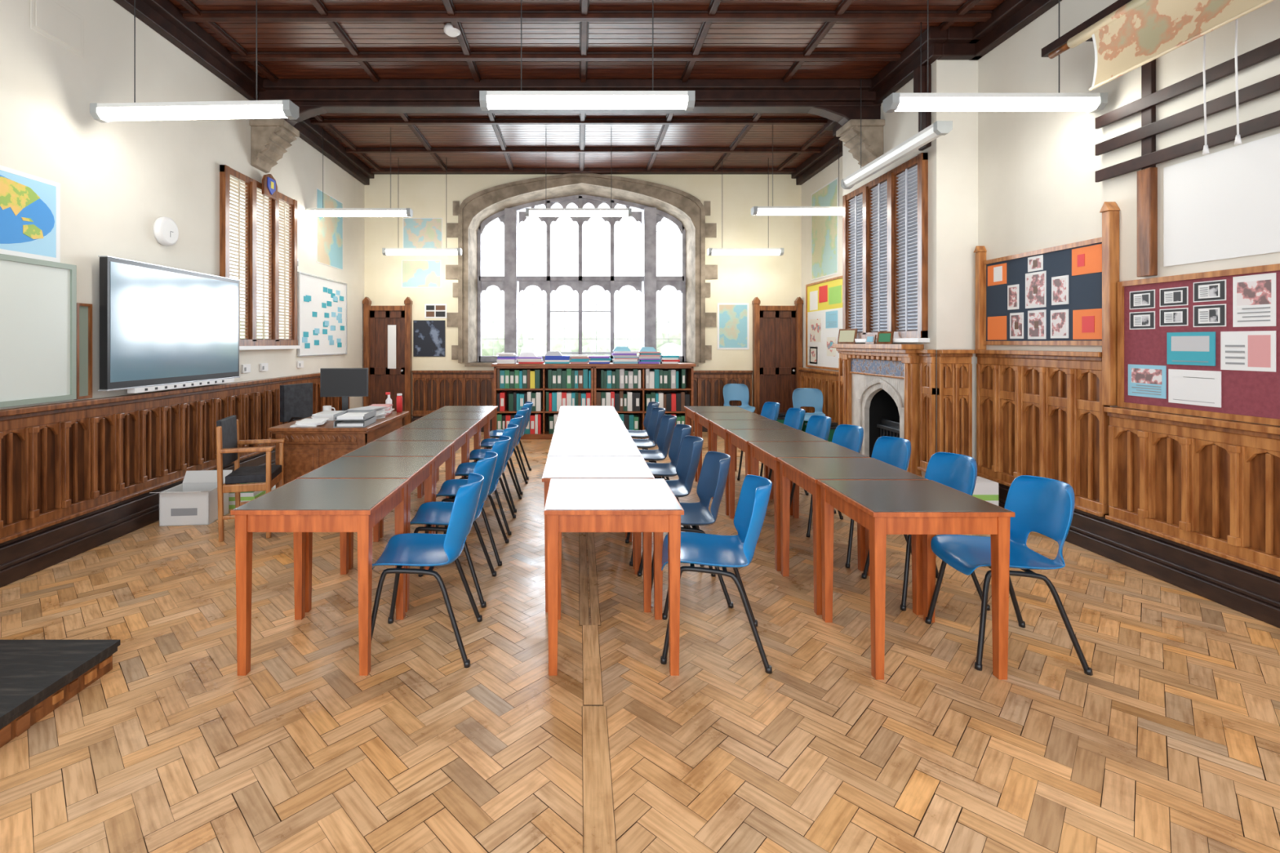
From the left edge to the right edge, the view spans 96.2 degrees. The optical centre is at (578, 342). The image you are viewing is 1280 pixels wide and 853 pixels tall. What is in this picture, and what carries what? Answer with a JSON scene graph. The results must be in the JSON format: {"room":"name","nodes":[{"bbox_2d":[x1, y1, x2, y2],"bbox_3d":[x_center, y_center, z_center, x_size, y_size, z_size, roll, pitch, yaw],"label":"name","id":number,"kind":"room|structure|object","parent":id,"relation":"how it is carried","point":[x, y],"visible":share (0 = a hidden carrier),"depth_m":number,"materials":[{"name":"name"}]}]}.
{"room":"classroom","nodes":[
{"label":"classroom","id":0,"kind":"room"},
{"bbox_2d":[0,0,364,409],"bbox_3d":[-3.750,-0.698,4.200,0.300,4.370,10.800,0,0,0],"label":"wall","id":1,"kind":"structure","parent":0,"point":[115,178],"depth_m":4.68,"materials":[{"name":"paint"}]},
{"bbox_2d":[0,164,60,262],"bbox_3d":[-3.594,-0.828,3.340,0.008,0.550,1.240,0,0,0],"label":"map poster","id":2,"kind":"object","parent":1,"relation":"attached to","point":[30,204],"visible":1,"depth_m":3.73,"materials":[{"name":"blue paper"}]},
{"bbox_2d":[0,253,76,408],"bbox_3d":[-3.581,-0.073,3.160,0.034,0.950,1.790,0,0,0],"label":"whiteboard","id":3,"kind":"object","parent":1,"relation":"attached to","point":[38,297],"visible":1,"depth_m":3.78,"materials":[{"name":"white plastic"}]},
{"bbox_2d":[30,0,83,57],"bbox_3d":[-3.594,-2.213,3.950,0.012,0.300,0.400,0,0,0],"label":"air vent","id":4,"kind":"object","parent":1,"relation":"in","point":[51,19],"visible":1,"depth_m":3.95,"materials":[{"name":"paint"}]},
{"bbox_2d":[73,302,92,399],"bbox_3d":[-3.586,0.062,4.135,0.024,0.690,0.130,0,0,0],"label":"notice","id":5,"kind":"object","parent":1,"relation":"attached to","point":[84,311],"visible":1,"depth_m":4.15,"materials":[{"name":"white paper"}]},
{"bbox_2d":[0,448,275,587],"bbox_3d":[-3.550,1.357,4.155,0.100,0.260,10.710,0,0,0],"label":"baseboard","id":6,"kind":"structure","parent":1,"relation":"attached to","point":[22,557],"depth_m":4.03,"materials":[{"name":"brown wood"}]},
{"bbox_2d":[152,216,178,245],"bbox_3d":[-3.567,-0.963,4.950,0.064,0.250,0.250,0,0,0],"label":"wall clock","id":7,"kind":"object","parent":1,"relation":"attached to","point":[165,229],"visible":1,"depth_m":4.90,"materials":[{"name":"white plastic"}]},
{"bbox_2d":[97,255,239,393],"bbox_3d":[-3.534,-0.122,5.040,0.131,1.038,1.652,0,0,0],"label":"television","id":8,"kind":"object","parent":1,"relation":"attached to","point":[162,327],"visible":1,"depth_m":4.80,"materials":[{"name":"black plastic"}]},
{"bbox_2d":[0,372,349,543],"bbox_3d":[-3.558,0.822,3.825,0.085,0.810,10.050,0,0,0],"label":"wainscoting","id":9,"kind":"structure","parent":1,"relation":"attached to","point":[60,462],"depth_m":4.38,"materials":[{"name":"brown wood"}]},
{"bbox_2d":[219,164,302,350],"bbox_3d":[-3.645,-0.853,6.460,0.310,1.860,1.520,0,0,0],"label":"window","id":10,"kind":"structure","parent":1,"relation":"in","point":[251,341],"depth_m":6.38,"materials":[{"name":"brown wood"}]},
{"bbox_2d":[249,119,299,173],"bbox_3d":[-3.410,-2.194,6.420,0.380,0.498,0.360,0,0,0],"label":"stone corbel","id":11,"kind":"object","parent":1,"relation":"attached to","point":[269,138],"visible":1,"depth_m":6.27,"materials":[{"name":"beige stone"}]},
{"bbox_2d":[297,271,346,356],"bbox_3d":[-3.585,-0.363,8.060,0.026,1.090,1.510,0,0,0],"label":"display board","id":12,"kind":"object","parent":1,"relation":"attached to","point":[322,302],"visible":1,"depth_m":7.93,"materials":[{"name":"white paper"}]},
{"bbox_2d":[316,187,342,270],"bbox_3d":[-3.595,-1.613,8.275,0.005,1.020,0.870,0,0,0],"label":"map poster","id":13,"kind":"object","parent":1,"relation":"attached to","point":[329,228],"visible":1,"depth_m":8.24,"materials":[{"name":"white paper"}]},
{"bbox_2d":[364,174,801,406],"bbox_3d":[0.070,-0.698,9.900,7.740,4.370,0.600,0,0,0],"label":"wall","id":14,"kind":"structure","parent":0,"point":[775,280],"depth_m":9.60,"materials":[{"name":"beige paint"}]},
{"bbox_2d":[362,296,412,426],"bbox_3d":[-3.190,0.362,9.544,0.800,2.249,0.110,0,0,0],"label":"door","id":15,"kind":"structure","parent":14,"relation":"in","point":[387,330],"depth_m":9.55,"materials":[{"name":"brown wood"}]},
{"bbox_2d":[401,260,440,287],"bbox_3d":[-2.640,-1.153,9.595,0.660,0.460,0.005,0,0,0],"label":"map","id":16,"kind":"object","parent":14,"relation":"attached to","point":[415,273],"visible":1,"depth_m":9.60,"materials":[{"name":"white paper"}]},
{"bbox_2d":[403,217,442,248],"bbox_3d":[-2.620,-1.813,9.595,0.660,0.560,0.005,0,0,0],"label":"map","id":17,"kind":"object","parent":14,"relation":"attached to","point":[418,233],"visible":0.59,"depth_m":9.60,"materials":[{"name":"white paper"}]},
{"bbox_2d":[413,320,444,356],"bbox_3d":[-2.507,-0.068,9.595,0.535,0.610,0.007,0,0,0],"label":"photo poster","id":18,"kind":"object","parent":14,"relation":"attached to","point":[428,335],"visible":1,"depth_m":9.59,"materials":[{"name":"black paper"}]},
{"bbox_2d":[411,370,463,416],"bbox_3d":[-2.350,0.847,9.557,0.860,0.760,0.085,0,0,0],"label":"trim","id":19,"kind":"structure","parent":14,"relation":"attached to","point":[432,390],"depth_m":9.56,"materials":[{"name":"brown wood"}]},
{"bbox_2d":[445,173,717,366],"bbox_3d":[0.050,-1.223,9.835,4.560,3.240,0.610,0,0,0],"label":"window","id":20,"kind":"structure","parent":14,"relation":"in","point":[469,228],"depth_m":9.89,"materials":[{"name":"stone"}]},
{"bbox_2d":[463,370,699,405],"bbox_3d":[0.050,0.847,9.557,3.940,0.760,0.085,0,0,0],"label":"trim","id":21,"kind":"structure","parent":14,"relation":"attached to","point":[478,385],"depth_m":9.56,"materials":[{"name":"brown wood"}]},
{"bbox_2d":[699,370,752,406],"bbox_3d":[2.460,0.847,9.557,0.880,0.760,0.085,0,0,0],"label":"trim","id":22,"kind":"structure","parent":14,"relation":"attached to","point":[712,383],"depth_m":9.56,"materials":[{"name":"brown wood"}]},
{"bbox_2d":[717,302,749,349],"bbox_3d":[2.595,-0.273,9.595,0.530,0.780,0.006,0,0,0],"label":"map poster","id":23,"kind":"object","parent":14,"relation":"attached to","point":[733,318],"visible":1,"depth_m":9.59,"materials":[{"name":"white paper"}]},
{"bbox_2d":[751,296,803,414],"bbox_3d":[3.320,0.363,9.544,0.820,2.248,0.110,0,0,0],"label":"door","id":24,"kind":"structure","parent":14,"relation":"in","point":[777,331],"depth_m":9.55,"materials":[{"name":"brown wood"}]},
{"bbox_2d":[168,0,1004,168],"bbox_3d":[0.070,-2.927,4.450,7.740,0.112,11.300,0,0,0],"label":"ceiling","id":25,"kind":"structure","parent":0,"point":[271,36],"depth_m":5.84,"materials":[{"name":"brown wood"}]},
{"bbox_2d":[89,0,298,122],"bbox_3d":[-2.750,-2.232,4.100,1.450,1.262,0.130,0,0,2],"label":"strip light","id":26,"kind":"object","parent":25,"relation":"hanging from","point":[279,108],"visible":1,"depth_m":4.06,"materials":[{"name":"white"}]},
{"bbox_2d":[306,127,413,217],"bbox_3d":[-2.950,-2.267,7.600,1.450,1.192,0.130,0,0,0],"label":"strip light","id":27,"kind":"object","parent":25,"relation":"hanging from","point":[408,212],"visible":0.86,"depth_m":7.55,"materials":[{"name":"white"}]},
{"bbox_2d":[525,127,631,217],"bbox_3d":[0.000,-2.267,7.600,1.400,1.192,0.130,0,0,0],"label":"strip light","id":28,"kind":"object","parent":25,"relation":"hanging from","point":[611,211],"visible":1,"depth_m":7.55,"materials":[{"name":"white"}]},
{"bbox_2d":[176,0,992,173],"bbox_3d":[0.070,-2.842,4.200,7.340,0.058,10.800,0,0,0],"label":"ribs","id":29,"kind":"object","parent":25,"relation":"attached to","point":[584,15],"depth_m":5.64,"materials":[{"name":"brown wood"}]},
{"bbox_2d":[479,0,695,111],"bbox_3d":[0.060,-2.257,4.040,1.500,1.212,0.130,0,0,0],"label":"strip light","id":30,"kind":"object","parent":25,"relation":"hanging from","point":[489,100],"visible":1,"depth_m":3.99,"materials":[{"name":"white"}]},
{"bbox_2d":[706,158,783,255],"bbox_3d":[2.580,-2.107,8.850,1.150,1.512,0.130,0,0,0],"label":"strip light","id":31,"kind":"object","parent":25,"relation":"hanging from","point":[780,251],"visible":1,"depth_m":8.80,"materials":[{"name":"white"}]},
{"bbox_2d":[751,124,842,215],"bbox_3d":[2.980,-2.267,7.500,1.400,1.192,0.130,0,0,0],"label":"strip light","id":32,"kind":"object","parent":25,"relation":"hanging from","point":[755,211],"visible":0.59,"depth_m":7.45,"materials":[{"name":"white"}]},
{"bbox_2d":[840,22,952,189],"bbox_3d":[3.060,-2.307,5.650,0.130,1.112,1.750,0,0,0],"label":"strip light","id":33,"kind":"object","parent":25,"relation":"hanging from","point":[939,128],"visible":0.99,"depth_m":5.37,"materials":[{"name":"white"}]},
{"bbox_2d":[882,0,1107,112],"bbox_3d":[2.940,-2.252,4.050,1.500,1.222,0.130,0,0,0],"label":"strip light","id":34,"kind":"object","parent":25,"relation":"hanging from","point":[895,101],"visible":1,"depth_m":4.00,"materials":[{"name":"white"}]},
{"bbox_2d":[253,64,931,151],"bbox_3d":[-0.125,-2.367,6.025,6.950,1.008,1.210,0,0,0],"label":"tie beam","id":35,"kind":"structure","parent":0,"point":[838,100],"depth_m":6.27,"materials":[{"name":"brown wood"}]},
{"bbox_2d":[0,431,1279,852],"bbox_3d":[0.070,1.488,4.250,7.540,0.007,10.900,0,0,0],"label":"floor","id":36,"kind":"structure","parent":0,"point":[1171,742],"depth_m":2.33,"materials":[{"name":"brown wood"}]},
{"bbox_2d":[0,640,120,747],"bbox_3d":[-2.700,1.423,1.760,1.200,0.128,1.720,0,0,0],"label":"platform","id":37,"kind":"object","parent":36,"relation":"on","point":[37,677],"visible":1,"depth_m":2.38,"materials":[{"name":"brown wood"}]},
{"bbox_2d":[150,470,232,526],"bbox_3d":[-3.217,1.305,4.770,0.380,0.364,0.500,0,0,-6],"label":"box","id":38,"kind":"object","parent":36,"relation":"on","point":[194,501],"visible":0.89,"depth_m":4.66,"materials":[{"name":"white cardboard"}]},
{"bbox_2d":[216,415,284,542],"bbox_3d":[-2.572,1.037,4.497,0.385,0.900,0.430,0,0,-14],"label":"wooden armchair","id":39,"kind":"object","parent":36,"relation":"on","point":[228,442],"visible":0.85,"depth_m":4.34,"materials":[{"name":"brown wood"}]},
{"bbox_2d":[280,382,312,422],"bbox_3d":[-2.937,0.977,6.349,0.581,1.019,0.574,0,0,17],"label":"office chair","id":40,"kind":"object","parent":36,"relation":"on","point":[295,399],"visible":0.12,"depth_m":6.36,"materials":[{"name":"black fabric"}]},
{"bbox_2d":[230,479,409,675],"bbox_3d":[-1.232,1.115,2.825,0.620,0.745,0.590,0,0,0],"label":"table","id":41,"kind":"object","parent":36,"relation":"on","point":[299,507],"visible":0.98,"depth_m":2.56,"materials":[{"name":"orange wood"}]},
{"bbox_2d":[268,411,408,488],"bbox_3d":[-2.200,1.105,5.410,0.840,0.765,1.180,0,0,0],"label":"desk","id":42,"kind":"object","parent":36,"relation":"on","point":[306,449],"visible":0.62,"depth_m":4.87,"materials":[{"name":"brown wood"}]},
{"bbox_2d":[320,368,368,410],"bbox_3d":[-2.385,0.491,5.830,0.460,0.460,0.180,0,0,-9],"label":"computer monitor","id":43,"kind":"object","parent":42,"relation":"on","point":[344,383],"visible":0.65,"depth_m":5.80,"materials":[{"name":"black plastic"}]},
{"bbox_2d":[333,409,376,427],"bbox_3d":[-1.960,0.666,5.020,0.260,0.110,0.340,0,0,-5],"label":"paper tray","id":44,"kind":"object","parent":42,"relation":"on","point":[348,418],"visible":1,"depth_m":4.92,"materials":[{"name":"grey"}]},
{"bbox_2d":[296,457,435,612],"bbox_3d":[-1.236,1.115,3.423,0.620,0.745,0.590,0,0,0],"label":"table","id":45,"kind":"object","parent":36,"relation":"on","point":[418,470],"visible":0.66,"depth_m":3.35,"materials":[{"name":"grey laminate"}]},
{"bbox_2d":[341,440,455,568],"bbox_3d":[-1.240,1.115,4.021,0.620,0.745,0.590,0,0,0],"label":"table","id":46,"kind":"object","parent":36,"relation":"on","point":[443,451],"visible":0.5,"depth_m":3.98,"materials":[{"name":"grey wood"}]},
{"bbox_2d":[374,428,470,537],"bbox_3d":[-1.244,1.115,4.619,0.620,0.745,0.590,0,0,0],"label":"table","id":47,"kind":"object","parent":36,"relation":"on","point":[460,436],"visible":0.42,"depth_m":4.60,"materials":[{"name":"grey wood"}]},
{"bbox_2d":[371,472,484,668],"bbox_3d":[-0.738,1.083,2.829,0.533,0.816,0.460,0,0,-2],"label":"chair","id":48,"kind":"object","parent":36,"relation":"on","point":[407,549],"visible":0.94,"depth_m":2.73,"materials":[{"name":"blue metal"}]},
{"bbox_2d":[397,419,481,497],"bbox_3d":[-1.248,1.115,5.217,0.620,0.745,0.590,0,0,0],"label":"table","id":49,"kind":"object","parent":36,"relation":"on","point":[473,425],"visible":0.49,"depth_m":5.25,"materials":[{"name":"grey laminate"}]},
{"bbox_2d":[409,451,497,608],"bbox_3d":[-0.754,1.083,3.426,0.533,0.816,0.460,0,0,0],"label":"chair","id":50,"kind":"object","parent":36,"relation":"on","point":[437,513],"visible":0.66,"depth_m":3.37,"materials":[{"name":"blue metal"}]},
{"bbox_2d":[417,412,490,495],"bbox_3d":[-1.252,1.115,5.815,0.620,0.745,0.590,0,0,0],"label":"table","id":51,"kind":"object","parent":36,"relation":"on","point":[484,416],"visible":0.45,"depth_m":5.79,"materials":[{"name":"grey laminate"}]},
{"bbox_2d":[435,435,511,566],"bbox_3d":[-0.746,1.083,4.024,0.533,0.816,0.460,0,0,-1],"label":"chair","id":52,"kind":"object","parent":36,"relation":"on","point":[449,488],"visible":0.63,"depth_m":3.93,"materials":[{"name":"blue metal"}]},
{"bbox_2d":[454,423,518,535],"bbox_3d":[-0.757,1.083,4.623,0.533,0.816,0.460,0,0,-2],"label":"chair","id":53,"kind":"object","parent":36,"relation":"on","point":[464,469],"visible":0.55,"depth_m":4.56,"materials":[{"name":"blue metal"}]},
{"bbox_2d":[469,414,523,512],"bbox_3d":[-0.773,1.083,5.220,0.533,0.816,0.460,0,0,0],"label":"chair","id":54,"kind":"object","parent":36,"relation":"on","point":[476,455],"visible":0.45,"depth_m":5.20,"materials":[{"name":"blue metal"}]},
{"bbox_2d":[554,419,626,429],"bbox_3d":[0.102,1.115,5.217,0.620,0.745,0.590,0,0,0],"label":"table","id":55,"kind":"object","parent":36,"relation":"on","point":[561,424],"visible":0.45,"depth_m":5.20,"materials":[{"name":"white laminate"}]},
{"bbox_2d":[551,428,633,537],"bbox_3d":[0.104,1.115,4.619,0.620,0.745,0.590,0,0,0],"label":"table","id":56,"kind":"object","parent":36,"relation":"on","point":[559,434],"visible":0.37,"depth_m":4.60,"materials":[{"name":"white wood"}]},
{"bbox_2d":[491,363,695,439],"bbox_3d":[0.230,0.907,8.920,3.120,1.160,0.400,0,0,0],"label":"bookcase","id":57,"kind":"object","parent":36,"relation":"on","point":[595,369],"visible":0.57,"depth_m":8.76,"materials":[{"name":"brown wood"}]},
{"bbox_2d":[495,346,679,364],"bbox_3d":[0.142,0.195,8.904,2.823,0.261,0.308,0,0,0],"label":"pile","id":58,"kind":"object","parent":57,"relation":"on","point":[621,355],"visible":1,"depth_m":8.78,"materials":[{"name":"white paper"}]},
{"bbox_2d":[497,368,689,434],"bbox_3d":[0.226,0.905,8.918,2.961,1.002,0.283,0,0,0],"label":"binders","id":59,"kind":"object","parent":57,"relation":"in","point":[620,378],"visible":0.72,"depth_m":8.78,"materials":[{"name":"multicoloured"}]},
{"bbox_2d":[547,440,642,568],"bbox_3d":[0.106,1.115,4.021,0.620,0.745,0.590,0,0,0],"label":"table","id":60,"kind":"object","parent":36,"relation":"on","point":[557,448],"visible":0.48,"depth_m":3.97,"materials":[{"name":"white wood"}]},
{"bbox_2d":[542,457,654,612],"bbox_3d":[0.108,1.115,3.423,0.620,0.745,0.590,0,0,0],"label":"table","id":61,"kind":"object","parent":36,"relation":"on","point":[556,468],"visible":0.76,"depth_m":3.27,"materials":[{"name":"white laminate"}]},
{"bbox_2d":[544,479,684,675],"bbox_3d":[0.157,1.115,2.825,0.620,0.745,0.590,0,0,0],"label":"table","id":62,"kind":"object","parent":36,"relation":"on","point":[571,505],"visible":1,"depth_m":2.55,"materials":[{"name":"white laminate"}]},
{"bbox_2d":[632,407,665,478],"bbox_3d":[0.618,1.083,5.819,0.533,0.816,0.460,0,0,-2],"label":"chair","id":63,"kind":"object","parent":36,"relation":"on","point":[657,413],"visible":0.47,"depth_m":5.95,"materials":[{"name":"blue plastic"}]},
{"bbox_2d":[638,414,676,478],"bbox_3d":[0.628,1.083,5.220,0.533,0.816,0.460,0,0,0],"label":"chair","id":64,"kind":"object","parent":36,"relation":"on","point":[668,423],"visible":0.58,"depth_m":5.32,"materials":[{"name":"blue plastic"}]},
{"bbox_2d":[625,435,704,566],"bbox_3d":[0.608,1.083,4.024,0.533,0.816,0.460,0,0,1],"label":"chair","id":65,"kind":"object","parent":36,"relation":"on","point":[691,450],"visible":0.58,"depth_m":4.13,"materials":[{"name":"blue plastic"}]},
{"bbox_2d":[645,423,691,527],"bbox_3d":[0.643,1.083,4.621,0.533,0.816,0.460,0,0,2],"label":"chair","id":66,"kind":"object","parent":36,"relation":"on","point":[658,469],"visible":0.51,"depth_m":4.75,"materials":[{"name":"blue plastic"}]},
{"bbox_2d":[637,451,733,608],"bbox_3d":[0.638,1.083,3.426,0.533,0.816,0.460,0,0,0],"label":"chair","id":67,"kind":"object","parent":36,"relation":"on","point":[713,474],"visible":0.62,"depth_m":3.50,"materials":[{"name":"blue plastic"}]},
{"bbox_2d":[660,474,772,674],"bbox_3d":[0.676,1.083,2.824,0.533,0.816,0.460,0,0,9],"label":"chair","id":68,"kind":"object","parent":36,"relation":"on","point":[735,552],"visible":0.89,"depth_m":2.81,"materials":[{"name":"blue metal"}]},
{"bbox_2d":[684,405,751,481],"bbox_3d":[1.540,1.115,6.383,0.620,0.745,0.590,0,0,0],"label":"table","id":69,"kind":"object","parent":36,"relation":"on","point":[690,411],"visible":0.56,"depth_m":6.36,"materials":[{"name":"grey laminate"}]},
{"bbox_2d":[695,412,772,483],"bbox_3d":[1.550,1.115,5.785,0.620,0.745,0.590,0,0,0],"label":"table","id":70,"kind":"object","parent":36,"relation":"on","point":[703,419],"visible":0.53,"depth_m":5.78,"materials":[{"name":"grey laminate"}]},
{"bbox_2d":[723,383,755,412],"bbox_3d":[2.550,1.083,9.127,0.460,0.816,0.533,0,0,0],"label":"chair","id":71,"kind":"object","parent":36,"relation":"on","point":[731,392],"visible":0.67,"depth_m":9.31,"materials":[{"name":"blue plastic"}]},
{"bbox_2d":[709,420,795,515],"bbox_3d":[1.560,1.115,5.187,0.620,0.745,0.590,0,0,0],"label":"table","id":72,"kind":"object","parent":36,"relation":"on","point":[718,428],"visible":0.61,"depth_m":5.15,"materials":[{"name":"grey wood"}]},
{"bbox_2d":[725,429,827,518],"bbox_3d":[1.570,1.115,4.589,0.620,0.745,0.590,0,0,0],"label":"table","id":73,"kind":"object","parent":36,"relation":"on","point":[739,438],"visible":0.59,"depth_m":4.68,"materials":[{"name":"grey laminate"}]},
{"bbox_2d":[792,387,825,421],"bbox_3d":[3.308,1.083,8.226,0.460,0.816,0.533,0,0,17],"label":"chair","id":74,"kind":"object","parent":36,"relation":"on","point":[802,397],"visible":0.68,"depth_m":8.41,"materials":[{"name":"blue plastic"}]},
{"bbox_2d":[747,441,871,571],"bbox_3d":[1.580,1.115,3.991,0.620,0.745,0.590,0,0,0],"label":"table","id":75,"kind":"object","parent":36,"relation":"on","point":[767,453],"visible":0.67,"depth_m":3.82,"materials":[{"name":"grey laminate"}]},
{"bbox_2d":[790,424,863,537],"bbox_3d":[2.001,1.083,4.592,0.533,0.816,0.460,0,0,-2],"label":"chair","id":76,"kind":"object","parent":36,"relation":"on","point":[851,437],"visible":0.26,"depth_m":4.68,"materials":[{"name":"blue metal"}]},
{"bbox_2d":[777,457,928,614],"bbox_3d":[1.590,1.115,3.393,0.620,0.745,0.590,0,0,0],"label":"table","id":77,"kind":"object","parent":36,"relation":"on","point":[805,473],"visible":0.69,"depth_m":3.28,"materials":[{"name":"orange wood"}]},
{"bbox_2d":[831,343,924,476],"bbox_3d":[3.210,0.752,6.300,0.520,1.470,1.520,0,0,0],"label":"fireplace","id":78,"kind":"object","parent":36,"relation":"on","point":[868,369],"visible":0.77,"depth_m":6.16,"materials":[{"name":"beige stone"}]},
{"bbox_2d":[844,435,911,568],"bbox_3d":[2.025,1.083,3.993,0.533,0.816,0.460,0,0,-1],"label":"chair","id":79,"kind":"object","parent":36,"relation":"on","point":[892,451],"visible":0.3,"depth_m":4.04,"materials":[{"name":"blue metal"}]},
{"bbox_2d":[817,480,1015,679],"bbox_3d":[1.600,1.115,2.795,0.620,0.745,0.590,0,0,0],"label":"table","id":80,"kind":"object","parent":36,"relation":"on","point":[929,508],"visible":0.98,"depth_m":2.54,"materials":[{"name":"orange wood"}]},
{"bbox_2d":[861,452,990,610],"bbox_3d":[2.054,1.083,3.395,0.533,0.816,0.460,0,0,0],"label":"chair","id":81,"kind":"object","parent":36,"relation":"on","point":[958,472],"visible":0.3,"depth_m":3.43,"materials":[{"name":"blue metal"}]},
{"bbox_2d":[924,475,1093,675],"bbox_3d":[2.087,1.083,2.795,0.533,0.816,0.460,0,0,5],"label":"chair","id":82,"kind":"object","parent":36,"relation":"on","point":[1045,506],"visible":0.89,"depth_m":2.82,"materials":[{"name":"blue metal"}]},
{"bbox_2d":[842,59,977,477],"bbox_3d":[3.545,-0.698,6.300,0.390,4.370,1.900,0,0,0],"label":"wall","id":83,"kind":"structure","parent":0,"point":[953,157],"depth_m":5.35,"materials":[{"name":"paint"}]},
{"bbox_2d":[113,0,1062,185],"bbox_3d":[0.070,-2.757,4.200,7.340,0.228,10.800,0,0,0],"label":"trim","id":84,"kind":"structure","parent":83,"relation":"attached to","point":[1009,17],"depth_m":5.41,"materials":[{"name":"brown wood"}]},
{"bbox_2d":[835,119,884,166],"bbox_3d":[3.160,-2.194,6.420,0.380,0.498,0.360,0,0,0],"label":"stone corbel","id":85,"kind":"object","parent":83,"relation":"attached to","point":[872,130],"visible":0.93,"depth_m":6.27,"materials":[{"name":"beige stone"}]},
{"bbox_2d":[842,152,929,342],"bbox_3d":[3.295,-0.913,6.300,0.110,1.820,1.700,0,0,0],"label":"window","id":86,"kind":"structure","parent":83,"relation":"in","point":[885,220],"depth_m":6.03,"materials":[{"name":"brown wood"}]},
{"bbox_2d":[915,349,936,471],"bbox_3d":[3.308,0.647,5.440,0.085,1.160,0.180,0,0,0],"label":"wainscot panel","id":87,"kind":"object","parent":83,"relation":"attached to","point":[927,357],"visible":0.94,"depth_m":5.43,"materials":[{"name":"brown wood"}]},
{"bbox_2d":[936,349,974,457],"bbox_3d":[3.500,0.647,5.308,0.300,1.160,0.085,0,0,0],"label":"wainscot panel","id":88,"kind":"object","parent":83,"relation":"attached to","point":[953,366],"visible":0.78,"depth_m":5.31,"materials":[{"name":"brown wood"}]},
{"bbox_2d":[801,0,1279,426],"bbox_3d":[3.890,-0.698,4.200,0.300,4.370,10.800,0,0,0],"label":"wall","id":89,"kind":"structure","parent":0,"point":[1037,189],"depth_m":4.30,"materials":[{"name":"paint"}]},
{"bbox_2d":[798,367,838,422],"bbox_3d":[3.697,0.822,8.380,0.085,0.810,2.260,0,0,0],"label":"trim","id":90,"kind":"structure","parent":89,"relation":"attached to","point":[827,381],"depth_m":8.57,"materials":[{"name":"brown wood"}]},
{"bbox_2d":[805,275,842,370],"bbox_3d":[3.724,-0.273,8.500,0.029,1.340,1.660,0,0,0],"label":"notice board","id":91,"kind":"object","parent":89,"relation":"attached to","point":[824,299],"visible":0.59,"depth_m":8.66,"materials":[{"name":"yellow"}]},
{"bbox_2d":[811,177,838,280],"bbox_3d":[3.735,-1.688,8.700,0.006,1.390,0.940,0,0,0],"label":"map poster","id":92,"kind":"object","parent":89,"relation":"attached to","point":[824,228],"visible":1,"depth_m":8.66,"materials":[{"name":"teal paper"}]},
{"bbox_2d":[973,349,1110,516],"bbox_3d":[3.697,0.647,4.660,0.085,1.160,1.280,0,0,0],"label":"wainscot","id":93,"kind":"structure","parent":89,"relation":"attached to","point":[1039,413],"depth_m":4.52,"materials":[{"name":"brown wood"}]},
{"bbox_2d":[982,236,1102,345],"bbox_3d":[3.724,-0.363,4.635,0.029,0.770,1.240,0,0,0],"label":"notice board","id":94,"kind":"object","parent":89,"relation":"attached to","point":[1051,295],"visible":0.94,"depth_m":4.55,"materials":[{"name":"blue fabric"}]},
{"bbox_2d":[973,201,1119,405],"bbox_3d":[3.700,-0.272,4.620,0.080,1.418,1.357,0,0,0],"label":"posts","id":95,"kind":"object","parent":89,"relation":"attached to","point":[1109,210],"visible":1,"depth_m":3.96,"materials":[{"name":"brown wood"}]},
{"bbox_2d":[998,483,1279,628],"bbox_3d":[3.690,1.357,2.050,0.100,0.260,6.500,0,0,0],"label":"baseboard","id":96,"kind":"structure","parent":89,"relation":"attached to","point":[1251,592],"depth_m":3.46,"materials":[{"name":"brown wood"}]},
{"bbox_2d":[1041,0,1274,90],"bbox_3d":[3.528,-1.886,2.675,0.423,0.494,2.950,0,0,0],"label":"chart","id":97,"kind":"object","parent":89,"relation":"attached to","point":[1126,35],"visible":1,"depth_m":3.40,"materials":[{"name":"beige paper"}]},
{"bbox_2d":[1094,37,1279,276],"bbox_3d":[3.712,-1.138,2.540,0.055,1.410,3.080,0,0,0],"label":"rails","id":98,"kind":"object","parent":89,"relation":"attached to","point":[1147,177],"visible":0.88,"depth_m":3.66,"materials":[{"name":"brown wood"}]},
{"bbox_2d":[1103,406,1279,577],"bbox_3d":[3.697,0.837,1.390,0.085,0.780,5.180,0,0,0],"label":"wall paneling","id":99,"kind":"structure","parent":89,"relation":"attached to","point":[1211,486],"depth_m":3.42,"materials":[{"name":"brown wood"}]},
{"bbox_2d":[1117,263,1279,426],"bbox_3d":[3.724,0.012,3.150,0.029,0.860,1.570,0,0,0],"label":"maroon pinboard","id":100,"kind":"object","parent":89,"relation":"attached to","point":[1204,344],"visible":1,"depth_m":3.40,"materials":[{"name":"fabric"}]},
{"bbox_2d":[1163,133,1279,266],"bbox_3d":[3.732,-0.798,2.720,0.012,0.630,1.840,0,0,0],"label":"whiteboard","id":101,"kind":"object","parent":89,"relation":"attached to","point":[1225,203],"visible":1,"depth_m":3.29,"materials":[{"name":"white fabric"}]},
{"bbox_2d":[1202,17,1241,154],"bbox_3d":[3.663,-1.550,3.200,0.153,0.935,0.189,0,0,0],"label":"pull cords","id":102,"kind":"object","parent":89,"relation":"attached to","point":[1237,139],"visible":0.88,"depth_m":3.13,"materials":[{"name":"white plastic"}]},
{"label":"outside","id":103,"kind":"structure","parent":0,"visible":0},
{"bbox_3d":[0.000,2.037,35.200,60.000,0.100,49.600,0,0,0],"label":"ground","id":104,"kind":"structure","parent":103,"visible":0},
{"bbox_2d":[240,313,681,355],"bbox_3d":[-0.245,0.185,29.951,47.459,3.724,10.667,0,0,0],"label":"tree line","id":105,"kind":"object","parent":104,"relation":"on","point":[664,330],"visible":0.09,"depth_m":29.76,"materials":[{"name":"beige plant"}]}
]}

